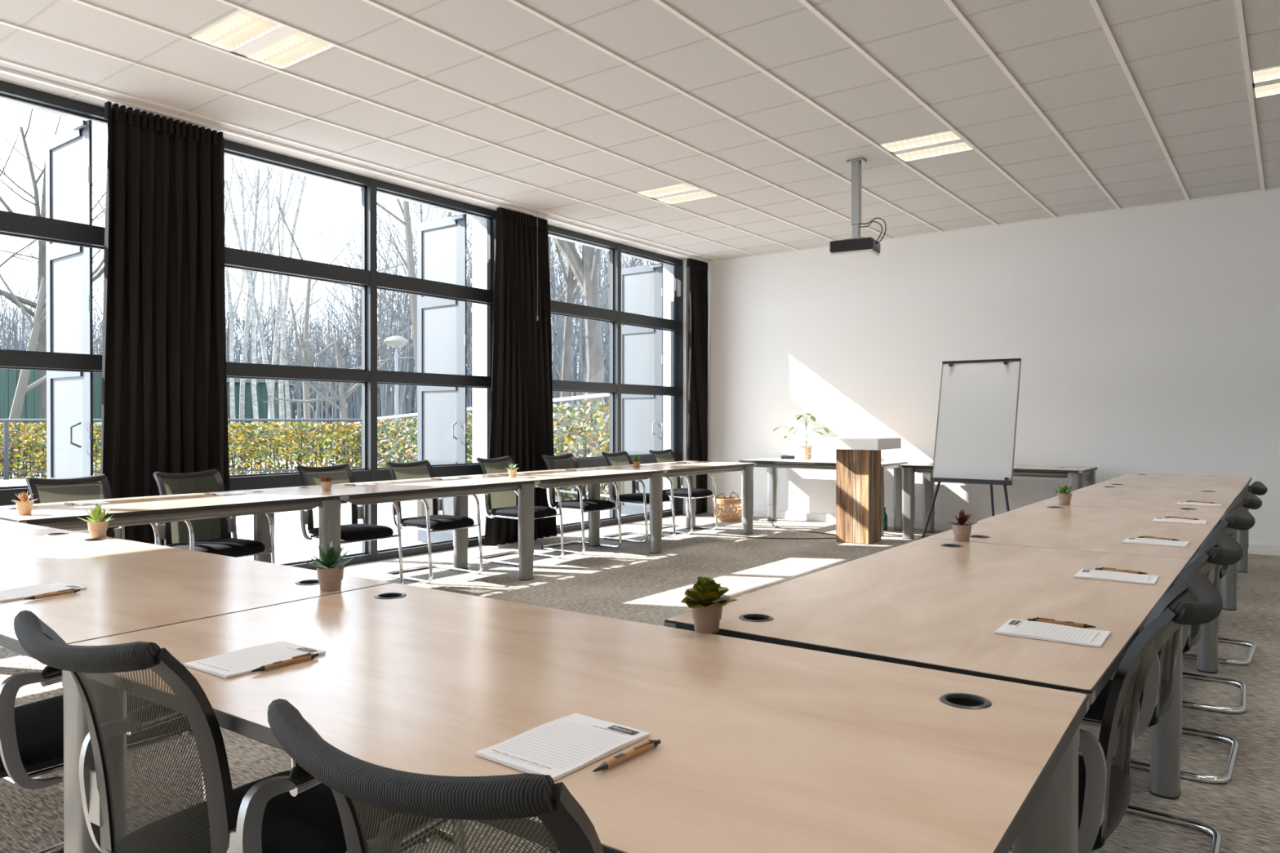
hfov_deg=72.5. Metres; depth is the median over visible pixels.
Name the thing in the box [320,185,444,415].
tree
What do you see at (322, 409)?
thicket
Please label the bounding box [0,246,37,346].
tree
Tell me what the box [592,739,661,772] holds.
ballpoint pen
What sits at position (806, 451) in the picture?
vase
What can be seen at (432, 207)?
tree
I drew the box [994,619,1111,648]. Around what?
notepad
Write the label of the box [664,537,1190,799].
conference table
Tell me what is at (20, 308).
tree
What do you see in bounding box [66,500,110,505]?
notepad
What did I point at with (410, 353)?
tree
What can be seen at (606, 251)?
tree
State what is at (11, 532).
conference table
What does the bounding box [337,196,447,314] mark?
tree
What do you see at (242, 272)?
tree
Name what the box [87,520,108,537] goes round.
pot
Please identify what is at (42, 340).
bare tree
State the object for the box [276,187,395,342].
tree
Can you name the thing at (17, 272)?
tree
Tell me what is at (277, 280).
tree
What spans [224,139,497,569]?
window
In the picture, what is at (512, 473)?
pot
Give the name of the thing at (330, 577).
pot
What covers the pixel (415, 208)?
tree
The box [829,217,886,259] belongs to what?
projector
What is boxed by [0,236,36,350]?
tree
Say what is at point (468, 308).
tree
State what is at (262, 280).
tree
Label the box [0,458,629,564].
paving
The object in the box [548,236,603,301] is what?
bare tree
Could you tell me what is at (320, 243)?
tree
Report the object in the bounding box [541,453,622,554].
chair
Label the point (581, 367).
tree
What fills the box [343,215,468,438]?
tree
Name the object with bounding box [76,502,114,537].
potted succulent
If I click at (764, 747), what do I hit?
conference table
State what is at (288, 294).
tree
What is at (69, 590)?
ballpoint pen
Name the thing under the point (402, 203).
tree
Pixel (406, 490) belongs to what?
conference table
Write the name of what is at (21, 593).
notepad
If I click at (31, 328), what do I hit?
tree
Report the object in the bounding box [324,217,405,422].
tree
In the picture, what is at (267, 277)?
tree
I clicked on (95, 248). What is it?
tree
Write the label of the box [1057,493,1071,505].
pot
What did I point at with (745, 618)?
cable grommet
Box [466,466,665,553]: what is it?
conference table
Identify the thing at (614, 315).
window
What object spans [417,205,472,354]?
tree
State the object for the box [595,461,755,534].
conference table
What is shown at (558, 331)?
tree
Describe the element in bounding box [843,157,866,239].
mount
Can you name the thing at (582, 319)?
tree
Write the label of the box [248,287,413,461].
bare tree
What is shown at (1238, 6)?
ceiling grid
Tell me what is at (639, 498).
chair
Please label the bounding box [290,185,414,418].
tree
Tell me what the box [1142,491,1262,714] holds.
chair
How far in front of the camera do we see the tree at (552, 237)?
50.72 m
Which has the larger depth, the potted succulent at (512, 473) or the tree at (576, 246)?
the tree at (576, 246)
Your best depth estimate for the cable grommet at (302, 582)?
2.57 m
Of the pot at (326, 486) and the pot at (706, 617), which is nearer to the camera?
the pot at (706, 617)
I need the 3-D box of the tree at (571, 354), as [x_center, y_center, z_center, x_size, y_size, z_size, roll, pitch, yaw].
[-3.563,-8.631,54.433,10.850,19.411,6.972,0,0,-14]
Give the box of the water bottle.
[883,506,887,530]
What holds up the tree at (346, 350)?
on the ground
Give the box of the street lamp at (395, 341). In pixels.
[384,335,408,453]
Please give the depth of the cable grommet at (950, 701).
1.49 m
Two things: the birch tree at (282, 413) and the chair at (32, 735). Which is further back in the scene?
the birch tree at (282, 413)
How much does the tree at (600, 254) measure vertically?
26.526 m
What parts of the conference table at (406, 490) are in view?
rail, leg, leg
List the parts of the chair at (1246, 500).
tube frame, frame, frame, panel, rail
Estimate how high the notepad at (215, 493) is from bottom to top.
0.007 m
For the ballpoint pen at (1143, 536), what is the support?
on the conference table at (1094, 529)
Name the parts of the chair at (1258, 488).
tube frame, rail, panel, frame, rail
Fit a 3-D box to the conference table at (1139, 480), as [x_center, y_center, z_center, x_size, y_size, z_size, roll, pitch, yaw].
[4.232,0.823,6.887,0.913,0.795,1.822,0,0,37]
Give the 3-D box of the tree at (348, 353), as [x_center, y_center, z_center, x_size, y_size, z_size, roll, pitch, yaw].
[-15.494,-3.361,42.604,5.607,8.934,4.650,0,0,-18]
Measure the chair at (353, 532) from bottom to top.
0.931 m
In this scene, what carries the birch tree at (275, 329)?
on the ground
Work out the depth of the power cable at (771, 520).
9.98 m
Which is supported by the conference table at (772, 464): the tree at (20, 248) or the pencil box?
the pencil box
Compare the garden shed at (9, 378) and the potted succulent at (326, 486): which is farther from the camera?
the garden shed at (9, 378)
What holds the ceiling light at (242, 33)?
attached to the ceiling
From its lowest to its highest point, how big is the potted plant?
0.566 m
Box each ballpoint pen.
[23,588,80,599]
[63,502,74,505]
[204,493,216,495]
[251,653,319,671]
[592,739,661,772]
[1027,617,1095,628]
[1095,567,1147,574]
[1137,535,1178,541]
[1164,515,1199,519]
[1186,500,1215,503]
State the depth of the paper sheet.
1.25 m
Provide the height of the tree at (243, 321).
8.490 m
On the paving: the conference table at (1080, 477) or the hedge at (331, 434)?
the hedge at (331, 434)
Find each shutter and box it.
[45,120,93,533]
[417,213,466,542]
[621,262,662,515]
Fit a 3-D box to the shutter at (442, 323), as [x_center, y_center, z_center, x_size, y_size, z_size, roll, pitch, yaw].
[-2.086,-0.468,9.075,0.760,3.390,0.129,0,0,37]
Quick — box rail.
[0,66,709,262]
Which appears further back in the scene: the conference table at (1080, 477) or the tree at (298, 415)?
the tree at (298, 415)
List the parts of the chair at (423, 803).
frame, armrest, rail, panel, tube frame, frame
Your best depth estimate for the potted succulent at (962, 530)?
3.41 m
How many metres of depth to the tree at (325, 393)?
38.73 m
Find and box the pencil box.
[780,454,795,458]
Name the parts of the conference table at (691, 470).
leg, rail, leg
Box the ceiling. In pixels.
[0,0,1279,263]
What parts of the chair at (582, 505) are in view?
frame, rail, panel, frame, seat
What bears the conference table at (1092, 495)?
on the floor
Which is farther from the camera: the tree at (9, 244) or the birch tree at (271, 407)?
the tree at (9, 244)
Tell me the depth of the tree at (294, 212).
51.83 m
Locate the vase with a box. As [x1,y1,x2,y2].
[800,445,812,459]
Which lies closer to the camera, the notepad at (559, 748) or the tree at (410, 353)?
the notepad at (559, 748)
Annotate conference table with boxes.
[0,488,344,564]
[0,519,89,546]
[0,536,391,658]
[62,582,1089,852]
[267,475,537,581]
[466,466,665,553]
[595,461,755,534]
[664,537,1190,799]
[737,457,908,537]
[898,462,1097,539]
[925,503,1223,673]
[1034,484,1241,610]
[1093,473,1252,573]
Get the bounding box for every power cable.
[670,532,835,538]
[771,520,835,535]
[883,532,930,537]
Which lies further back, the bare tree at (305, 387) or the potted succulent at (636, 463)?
the bare tree at (305, 387)
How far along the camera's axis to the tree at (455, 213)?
39.74 m
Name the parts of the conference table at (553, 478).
rail, leg, leg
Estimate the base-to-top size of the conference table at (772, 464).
0.795 m
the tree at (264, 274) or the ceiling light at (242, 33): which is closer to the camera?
the ceiling light at (242, 33)
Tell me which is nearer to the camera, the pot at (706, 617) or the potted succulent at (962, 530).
the pot at (706, 617)
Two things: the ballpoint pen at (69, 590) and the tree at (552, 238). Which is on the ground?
the tree at (552, 238)
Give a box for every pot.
[15,501,33,515]
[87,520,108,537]
[316,564,344,591]
[320,481,332,491]
[507,469,516,477]
[633,461,639,468]
[691,603,722,633]
[951,524,971,542]
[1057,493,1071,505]
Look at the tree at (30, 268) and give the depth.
36.90 m
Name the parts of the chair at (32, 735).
frame, armrest, seat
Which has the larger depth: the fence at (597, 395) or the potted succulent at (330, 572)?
the fence at (597, 395)
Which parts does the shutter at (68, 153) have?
panel, panel, panel, handle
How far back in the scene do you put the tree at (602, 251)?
57.34 m
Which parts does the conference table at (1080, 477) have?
leg, leg, rail, leg, leg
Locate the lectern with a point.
(858, 460)
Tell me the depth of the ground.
33.02 m
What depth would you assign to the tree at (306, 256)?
73.59 m
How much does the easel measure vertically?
1.762 m
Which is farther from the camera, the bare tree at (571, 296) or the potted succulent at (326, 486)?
the bare tree at (571, 296)
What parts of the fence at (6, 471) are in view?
post, post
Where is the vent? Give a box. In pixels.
[873,240,879,250]
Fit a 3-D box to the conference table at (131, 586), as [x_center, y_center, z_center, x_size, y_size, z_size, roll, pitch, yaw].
[-1.729,0.848,2.701,1.828,0.795,0.906,0,0,35]
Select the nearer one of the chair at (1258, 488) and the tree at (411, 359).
the chair at (1258, 488)
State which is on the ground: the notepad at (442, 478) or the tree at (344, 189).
the tree at (344, 189)
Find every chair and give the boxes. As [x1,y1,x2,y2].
[0,666,206,852]
[13,610,466,852]
[26,474,159,545]
[153,469,275,564]
[267,698,604,852]
[297,463,403,584]
[384,459,483,583]
[475,456,564,566]
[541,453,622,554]
[601,450,675,542]
[648,448,717,534]
[1008,532,1243,852]
[1078,506,1254,784]
[1078,571,1222,852]
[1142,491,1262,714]
[1182,480,1267,665]
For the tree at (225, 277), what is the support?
on the ground
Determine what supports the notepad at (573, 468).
on the conference table at (553, 478)
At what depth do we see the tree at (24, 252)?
48.57 m
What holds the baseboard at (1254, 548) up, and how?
attached to the wall at (1146, 340)
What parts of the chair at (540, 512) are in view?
frame, rail, panel, frame, seat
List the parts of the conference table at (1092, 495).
leg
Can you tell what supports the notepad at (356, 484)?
on the conference table at (406, 490)
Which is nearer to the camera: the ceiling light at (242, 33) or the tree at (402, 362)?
the ceiling light at (242, 33)
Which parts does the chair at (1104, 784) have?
seat, rail, frame, panel, frame, rail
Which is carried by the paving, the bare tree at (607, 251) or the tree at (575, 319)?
the bare tree at (607, 251)
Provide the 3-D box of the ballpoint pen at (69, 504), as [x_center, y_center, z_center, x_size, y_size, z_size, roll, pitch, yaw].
[-3.204,0.432,4.899,0.141,0.013,0.011,0,0,37]
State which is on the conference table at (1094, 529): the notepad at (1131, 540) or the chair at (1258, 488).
the notepad at (1131, 540)
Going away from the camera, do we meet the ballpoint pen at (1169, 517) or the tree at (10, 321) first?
the ballpoint pen at (1169, 517)
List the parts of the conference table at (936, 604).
leg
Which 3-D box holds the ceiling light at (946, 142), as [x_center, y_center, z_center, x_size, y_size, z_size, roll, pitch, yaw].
[2.279,-2.275,6.933,0.571,0.112,0.571,0,0,37]
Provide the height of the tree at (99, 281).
10.787 m
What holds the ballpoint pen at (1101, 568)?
on the conference table at (936, 604)
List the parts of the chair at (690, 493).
frame, rail, panel, frame, seat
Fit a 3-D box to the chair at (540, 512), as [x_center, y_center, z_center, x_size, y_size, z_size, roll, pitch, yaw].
[-1.127,0.748,7.966,0.686,0.931,0.578,0,0,35]
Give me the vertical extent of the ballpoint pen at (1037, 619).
0.013 m
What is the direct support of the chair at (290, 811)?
on the floor
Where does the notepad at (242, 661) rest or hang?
on the conference table at (764, 747)
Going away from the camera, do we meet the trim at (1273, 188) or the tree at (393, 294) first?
the trim at (1273, 188)
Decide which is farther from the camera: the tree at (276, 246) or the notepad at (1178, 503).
the tree at (276, 246)
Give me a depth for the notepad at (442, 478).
7.04 m
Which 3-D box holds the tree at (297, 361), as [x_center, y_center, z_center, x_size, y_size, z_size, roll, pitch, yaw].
[-15.396,-2.570,36.852,4.646,7.404,3.854,0,0,-6]
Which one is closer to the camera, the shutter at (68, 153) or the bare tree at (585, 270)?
the shutter at (68, 153)
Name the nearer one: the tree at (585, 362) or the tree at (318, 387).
the tree at (318, 387)
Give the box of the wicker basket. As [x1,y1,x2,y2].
[712,492,742,521]
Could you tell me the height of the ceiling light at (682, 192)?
0.112 m
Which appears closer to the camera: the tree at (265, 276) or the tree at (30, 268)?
the tree at (30, 268)
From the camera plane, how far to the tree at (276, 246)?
52.11 m
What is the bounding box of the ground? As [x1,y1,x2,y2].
[0,432,607,471]
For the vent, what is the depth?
7.20 m
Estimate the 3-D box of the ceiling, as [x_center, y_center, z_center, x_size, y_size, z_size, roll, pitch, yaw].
[-0.723,-2.367,1.732,10.850,0.350,18.730,0,0,37]
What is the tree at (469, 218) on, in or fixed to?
on the ground
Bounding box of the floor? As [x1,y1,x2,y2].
[0,513,1279,852]
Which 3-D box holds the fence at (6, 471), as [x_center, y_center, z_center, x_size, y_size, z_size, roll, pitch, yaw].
[-12.077,0.503,19.453,11.682,1.360,0.113,0,0,-5]
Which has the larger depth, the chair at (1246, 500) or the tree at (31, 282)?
the tree at (31, 282)
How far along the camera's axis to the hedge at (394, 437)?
14.16 m
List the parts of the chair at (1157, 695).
tube frame, seat, rail, frame, panel, frame, rail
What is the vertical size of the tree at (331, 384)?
13.785 m
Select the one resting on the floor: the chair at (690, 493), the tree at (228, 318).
the chair at (690, 493)
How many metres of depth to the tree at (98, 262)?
43.79 m
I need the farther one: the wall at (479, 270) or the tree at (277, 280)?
the tree at (277, 280)
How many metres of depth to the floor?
4.76 m
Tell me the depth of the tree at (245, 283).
38.88 m
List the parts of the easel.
leg, leg, leg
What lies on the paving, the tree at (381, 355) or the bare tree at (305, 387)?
the bare tree at (305, 387)
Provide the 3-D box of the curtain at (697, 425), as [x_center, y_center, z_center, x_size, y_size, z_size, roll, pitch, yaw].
[0.781,-0.524,11.718,0.106,3.390,0.490,0,0,34]
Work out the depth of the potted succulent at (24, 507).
4.36 m
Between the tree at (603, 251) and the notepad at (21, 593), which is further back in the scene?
the tree at (603, 251)
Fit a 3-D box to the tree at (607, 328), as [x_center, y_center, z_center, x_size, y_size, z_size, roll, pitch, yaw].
[-1.182,-8.639,61.696,8.128,19.381,9.889,0,0,6]
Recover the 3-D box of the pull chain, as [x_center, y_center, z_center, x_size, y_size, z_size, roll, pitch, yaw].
[-1.061,-1.660,9.035,0.018,1.134,0.018,0,0,-31]
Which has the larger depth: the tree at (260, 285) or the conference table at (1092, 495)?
the tree at (260, 285)
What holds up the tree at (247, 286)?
on the ground
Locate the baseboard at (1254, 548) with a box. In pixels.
[702,506,1279,555]
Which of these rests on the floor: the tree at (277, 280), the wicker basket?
the wicker basket
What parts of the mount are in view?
ceiling plate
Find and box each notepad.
[0,582,86,602]
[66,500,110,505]
[183,640,325,678]
[210,492,244,495]
[350,483,378,485]
[437,477,461,479]
[475,712,649,781]
[564,468,591,471]
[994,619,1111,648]
[1073,568,1159,585]
[1121,537,1190,547]
[1151,517,1207,524]
[1175,502,1222,506]
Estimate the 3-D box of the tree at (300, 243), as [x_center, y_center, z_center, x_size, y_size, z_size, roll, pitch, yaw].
[-26.795,-8.451,78.476,6.735,18.751,10.481,0,0,-2]
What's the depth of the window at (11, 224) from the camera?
5.82 m
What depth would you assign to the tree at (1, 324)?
36.81 m
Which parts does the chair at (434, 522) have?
frame, rail, panel, frame, seat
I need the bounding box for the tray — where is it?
[930,477,1012,485]
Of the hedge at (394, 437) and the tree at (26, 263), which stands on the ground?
the tree at (26, 263)
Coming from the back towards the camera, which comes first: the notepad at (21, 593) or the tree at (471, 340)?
the tree at (471, 340)
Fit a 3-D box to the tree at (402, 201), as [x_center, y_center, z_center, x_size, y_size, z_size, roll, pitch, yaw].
[-16.361,-11.474,74.025,10.314,24.960,14.443,0,0,1]
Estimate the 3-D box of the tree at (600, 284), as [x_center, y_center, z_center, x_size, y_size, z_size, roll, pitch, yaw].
[-1.477,-5.159,38.081,5.296,12.628,6.443,0,0,-16]
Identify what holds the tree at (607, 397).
on the ground
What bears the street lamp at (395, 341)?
on the paving
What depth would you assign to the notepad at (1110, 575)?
2.61 m
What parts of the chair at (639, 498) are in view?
frame, rail, panel, frame, seat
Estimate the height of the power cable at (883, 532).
0.012 m
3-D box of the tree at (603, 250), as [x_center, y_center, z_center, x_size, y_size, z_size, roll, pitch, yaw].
[-1.146,-6.947,48.761,8.222,16.115,6.758,0,0,-33]
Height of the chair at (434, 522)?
0.931 m
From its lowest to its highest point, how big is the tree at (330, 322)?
12.955 m
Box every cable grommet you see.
[302,582,319,583]
[379,595,399,597]
[744,617,767,620]
[946,697,983,706]
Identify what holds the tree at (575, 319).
on the ground
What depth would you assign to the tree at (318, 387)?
53.83 m
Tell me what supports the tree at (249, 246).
on the ground
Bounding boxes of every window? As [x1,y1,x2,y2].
[0,80,107,506]
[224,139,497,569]
[547,224,683,533]
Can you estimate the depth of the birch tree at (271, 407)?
29.37 m
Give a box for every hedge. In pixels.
[0,421,360,479]
[353,398,608,500]
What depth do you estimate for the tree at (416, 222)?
67.84 m
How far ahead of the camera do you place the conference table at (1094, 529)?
3.88 m
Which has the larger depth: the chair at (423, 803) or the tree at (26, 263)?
the tree at (26, 263)
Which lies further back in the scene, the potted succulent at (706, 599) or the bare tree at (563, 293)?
the bare tree at (563, 293)
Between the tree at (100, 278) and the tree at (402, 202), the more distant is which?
the tree at (402, 202)
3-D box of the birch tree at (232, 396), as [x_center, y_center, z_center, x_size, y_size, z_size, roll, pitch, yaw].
[-14.297,-6.336,28.701,5.581,15.152,5.701,0,0,8]
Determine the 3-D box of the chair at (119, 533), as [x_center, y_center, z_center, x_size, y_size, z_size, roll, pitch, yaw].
[-3.247,0.765,5.134,0.686,0.931,0.578,0,0,37]
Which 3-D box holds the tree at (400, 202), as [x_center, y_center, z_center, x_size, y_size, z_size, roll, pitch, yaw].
[-14.341,-6.835,51.932,8.704,15.854,5.389,0,0,20]
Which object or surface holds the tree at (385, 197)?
on the ground
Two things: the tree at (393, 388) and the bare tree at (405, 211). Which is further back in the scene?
the tree at (393, 388)
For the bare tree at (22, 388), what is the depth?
23.48 m
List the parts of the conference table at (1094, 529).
leg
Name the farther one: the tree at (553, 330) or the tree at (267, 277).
the tree at (267, 277)
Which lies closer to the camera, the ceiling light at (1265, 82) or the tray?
the ceiling light at (1265, 82)
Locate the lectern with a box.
[815,437,901,544]
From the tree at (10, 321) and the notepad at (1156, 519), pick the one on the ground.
the tree at (10, 321)
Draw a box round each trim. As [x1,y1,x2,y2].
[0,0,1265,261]
[709,187,1279,262]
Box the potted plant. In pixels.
[773,413,831,459]
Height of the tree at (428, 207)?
10.768 m
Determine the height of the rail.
0.019 m
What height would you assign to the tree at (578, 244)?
26.234 m
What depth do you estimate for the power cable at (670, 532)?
9.43 m
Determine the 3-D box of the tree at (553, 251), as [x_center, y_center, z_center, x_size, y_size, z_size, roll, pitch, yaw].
[-3.803,-6.140,52.563,7.927,14.439,4.908,0,0,-26]
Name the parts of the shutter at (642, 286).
panel, panel, panel, panel, handle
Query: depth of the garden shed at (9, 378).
30.50 m
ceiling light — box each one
[188,8,333,69]
[635,182,715,204]
[879,129,973,161]
[1250,65,1279,98]
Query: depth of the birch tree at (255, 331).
29.05 m
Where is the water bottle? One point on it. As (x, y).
(885, 518)
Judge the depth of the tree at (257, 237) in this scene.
70.93 m
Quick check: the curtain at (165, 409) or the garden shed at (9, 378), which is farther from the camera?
the garden shed at (9, 378)
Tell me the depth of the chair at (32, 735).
2.10 m
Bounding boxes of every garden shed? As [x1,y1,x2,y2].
[0,353,102,458]
[226,379,295,450]
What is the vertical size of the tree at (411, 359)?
32.281 m
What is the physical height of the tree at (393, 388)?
18.428 m
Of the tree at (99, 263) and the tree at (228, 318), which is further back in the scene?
the tree at (99, 263)
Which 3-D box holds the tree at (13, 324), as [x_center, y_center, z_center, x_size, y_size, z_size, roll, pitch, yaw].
[-28.792,-2.921,40.341,3.363,8.076,5.592,0,0,31]
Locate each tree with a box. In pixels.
[0,101,244,461]
[0,141,106,468]
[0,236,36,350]
[0,238,38,351]
[0,239,36,348]
[0,244,37,349]
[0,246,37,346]
[0,248,37,346]
[0,253,34,342]
[0,256,37,350]
[0,262,37,349]
[0,267,102,342]
[0,271,102,351]
[0,275,29,351]
[0,277,35,350]
[0,284,36,351]
[0,308,21,349]
[5,282,37,350]
[20,248,103,347]
[22,262,103,354]
[24,252,103,346]
[92,248,103,334]
[92,278,103,355]
[92,280,103,355]
[93,262,102,354]
[93,271,103,351]
[224,157,257,459]
[224,158,384,454]
[224,168,293,458]
[224,246,267,338]
[225,158,299,456]
[225,225,292,379]
[225,234,296,379]
[225,248,300,388]
[225,271,271,379]
[225,271,315,362]
[225,274,303,379]
[225,276,267,353]
[225,277,259,360]
[225,283,257,379]
[225,286,275,379]
[225,298,257,379]
[226,243,269,341]
[226,246,316,364]
[226,280,328,452]
[227,179,471,462]
[230,157,302,461]
[232,280,318,364]
[233,280,277,364]
[238,160,299,457]
[239,237,306,363]
[240,255,340,398]
[242,161,306,457]
[242,284,333,395]
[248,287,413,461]
[259,281,379,448]
[260,164,451,386]
[264,283,327,444]
[265,275,322,364]
[266,212,361,439]
[266,280,353,441]
[268,256,343,434]
[270,282,351,448]
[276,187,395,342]
[284,233,387,422]
[286,293,331,397]
[288,186,468,422]
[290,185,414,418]
[290,284,361,427]
[291,184,439,426]
[293,243,361,434]
[293,289,359,422]
[299,256,359,422]
[301,248,387,440]
[309,307,361,430]
[310,243,385,418]
[311,213,457,415]
[318,180,399,363]
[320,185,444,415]
[320,195,471,286]
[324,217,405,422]
[335,201,471,359]
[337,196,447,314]
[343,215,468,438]
[344,189,423,415]
[346,196,469,430]
[354,195,467,419]
[358,222,417,415]
[377,204,472,428]
[381,202,471,274]
[382,206,471,300]
[384,197,471,281]
[384,208,472,339]
[386,203,472,321]
[395,200,471,275]
[397,205,472,345]
[400,207,471,358]
[410,203,472,444]
[411,207,551,333]
[415,210,472,375]
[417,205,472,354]
[430,208,472,354]
[455,213,472,342]
[466,217,565,302]
[471,237,604,373]
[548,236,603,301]
[550,238,599,329]
[550,244,631,406]
[550,248,582,404]
[550,250,608,443]
[550,253,600,405]
[551,237,605,337]
[551,238,632,434]
[551,243,626,382]
[551,244,622,408]
[551,250,635,355]
[552,237,604,456]
[552,243,634,363]
[553,240,641,453]
[554,252,628,430]
[555,244,605,329]
[555,244,608,439]
[555,253,637,439]
[560,249,632,432]
[574,243,648,324]
[576,246,656,324]
[578,248,637,365]
[579,250,642,341]
[579,251,647,355]
[600,251,657,268]
[607,251,608,446]
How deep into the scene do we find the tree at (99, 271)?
82.22 m
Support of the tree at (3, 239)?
on the ground
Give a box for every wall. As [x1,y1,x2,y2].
[471,216,688,537]
[706,190,1279,545]
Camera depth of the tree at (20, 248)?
38.31 m
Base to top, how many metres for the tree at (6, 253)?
12.831 m
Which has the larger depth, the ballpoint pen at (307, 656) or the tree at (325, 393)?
the tree at (325, 393)
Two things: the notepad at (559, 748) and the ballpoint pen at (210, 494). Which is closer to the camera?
the notepad at (559, 748)
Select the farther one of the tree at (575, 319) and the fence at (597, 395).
the tree at (575, 319)
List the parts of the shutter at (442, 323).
panel, panel, panel, panel, handle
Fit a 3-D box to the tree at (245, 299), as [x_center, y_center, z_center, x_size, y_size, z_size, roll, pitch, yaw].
[-37.952,-5.764,81.260,6.791,13.327,9.899,0,0,-34]
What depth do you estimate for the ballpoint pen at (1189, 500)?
4.98 m
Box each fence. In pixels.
[0,418,361,479]
[377,393,608,497]
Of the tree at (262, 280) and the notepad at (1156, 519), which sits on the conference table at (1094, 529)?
the notepad at (1156, 519)
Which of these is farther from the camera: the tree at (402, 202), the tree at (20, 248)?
the tree at (402, 202)
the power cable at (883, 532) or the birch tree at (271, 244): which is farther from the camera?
the birch tree at (271, 244)
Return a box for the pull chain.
[536,211,538,320]
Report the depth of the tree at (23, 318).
49.53 m
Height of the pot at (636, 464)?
0.064 m
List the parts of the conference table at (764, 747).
leg, rail, leg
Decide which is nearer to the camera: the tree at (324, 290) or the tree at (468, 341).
the tree at (468, 341)
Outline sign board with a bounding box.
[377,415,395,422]
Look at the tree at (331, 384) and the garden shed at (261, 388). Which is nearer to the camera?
the garden shed at (261, 388)
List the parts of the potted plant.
stem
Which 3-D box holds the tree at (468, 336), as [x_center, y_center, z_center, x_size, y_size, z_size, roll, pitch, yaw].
[-8.082,-5.457,38.062,5.550,13.232,6.752,0,0,-39]
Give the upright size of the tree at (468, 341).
19.460 m
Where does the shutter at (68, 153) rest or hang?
attached to the window at (11, 224)
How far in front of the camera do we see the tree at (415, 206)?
42.02 m
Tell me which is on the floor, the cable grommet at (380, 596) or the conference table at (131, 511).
the conference table at (131, 511)
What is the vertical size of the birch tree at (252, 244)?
18.940 m
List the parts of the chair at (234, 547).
frame, rail, panel, seat, frame, tube frame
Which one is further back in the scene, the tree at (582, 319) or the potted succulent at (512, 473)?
the tree at (582, 319)
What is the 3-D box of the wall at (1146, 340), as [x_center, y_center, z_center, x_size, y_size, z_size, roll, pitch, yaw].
[4.830,-0.515,9.160,10.850,3.443,0.200,0,0,37]
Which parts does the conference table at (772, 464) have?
leg, leg, rail, leg, leg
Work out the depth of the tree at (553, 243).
56.39 m
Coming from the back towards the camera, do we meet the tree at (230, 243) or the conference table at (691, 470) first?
the tree at (230, 243)
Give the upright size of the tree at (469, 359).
15.832 m
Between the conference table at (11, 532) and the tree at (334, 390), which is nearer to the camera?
the conference table at (11, 532)
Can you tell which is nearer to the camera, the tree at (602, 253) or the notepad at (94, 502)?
the notepad at (94, 502)
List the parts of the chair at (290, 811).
frame, rail, rail, panel, armrest, frame, seat, tube frame, armrest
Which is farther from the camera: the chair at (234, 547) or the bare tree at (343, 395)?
the bare tree at (343, 395)
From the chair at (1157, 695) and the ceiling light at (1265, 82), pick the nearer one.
the chair at (1157, 695)
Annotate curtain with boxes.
[100,101,231,546]
[484,207,556,546]
[686,257,708,514]
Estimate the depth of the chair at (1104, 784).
1.68 m
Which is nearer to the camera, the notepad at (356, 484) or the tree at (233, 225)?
the notepad at (356, 484)
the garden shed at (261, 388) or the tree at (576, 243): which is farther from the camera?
the tree at (576, 243)
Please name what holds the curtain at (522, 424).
hanging from the rail
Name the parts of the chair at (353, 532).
frame, rail, panel, frame, seat, tube frame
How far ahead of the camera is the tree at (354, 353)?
77.58 m
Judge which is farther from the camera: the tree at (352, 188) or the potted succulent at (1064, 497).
the tree at (352, 188)
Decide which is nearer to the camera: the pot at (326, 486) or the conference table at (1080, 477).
the pot at (326, 486)
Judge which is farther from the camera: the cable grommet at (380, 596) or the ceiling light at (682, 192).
the ceiling light at (682, 192)
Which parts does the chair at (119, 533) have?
frame, rail, panel, frame, tube frame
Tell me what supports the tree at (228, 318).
on the ground
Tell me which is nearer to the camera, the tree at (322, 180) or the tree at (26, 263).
the tree at (322, 180)
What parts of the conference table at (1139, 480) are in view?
leg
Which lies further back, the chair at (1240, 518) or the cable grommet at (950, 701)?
the chair at (1240, 518)
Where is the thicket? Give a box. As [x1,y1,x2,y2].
[0,245,649,433]
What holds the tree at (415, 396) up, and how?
on the ground
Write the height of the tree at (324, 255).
8.794 m
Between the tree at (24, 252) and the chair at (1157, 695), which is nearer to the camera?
the chair at (1157, 695)
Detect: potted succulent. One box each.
[10,489,37,515]
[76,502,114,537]
[304,540,355,591]
[320,476,333,491]
[506,463,517,477]
[631,453,642,468]
[680,576,737,633]
[946,509,977,542]
[1053,484,1073,505]
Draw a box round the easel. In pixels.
[921,358,1021,538]
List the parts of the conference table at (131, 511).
rail, leg, leg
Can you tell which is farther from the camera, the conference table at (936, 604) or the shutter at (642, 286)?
the shutter at (642, 286)
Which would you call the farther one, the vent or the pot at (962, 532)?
the vent
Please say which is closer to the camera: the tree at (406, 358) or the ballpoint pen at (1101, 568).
the ballpoint pen at (1101, 568)
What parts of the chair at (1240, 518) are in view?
tube frame, seat, rail, frame, panel, frame, rail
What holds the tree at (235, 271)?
on the ground
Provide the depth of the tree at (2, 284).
40.80 m

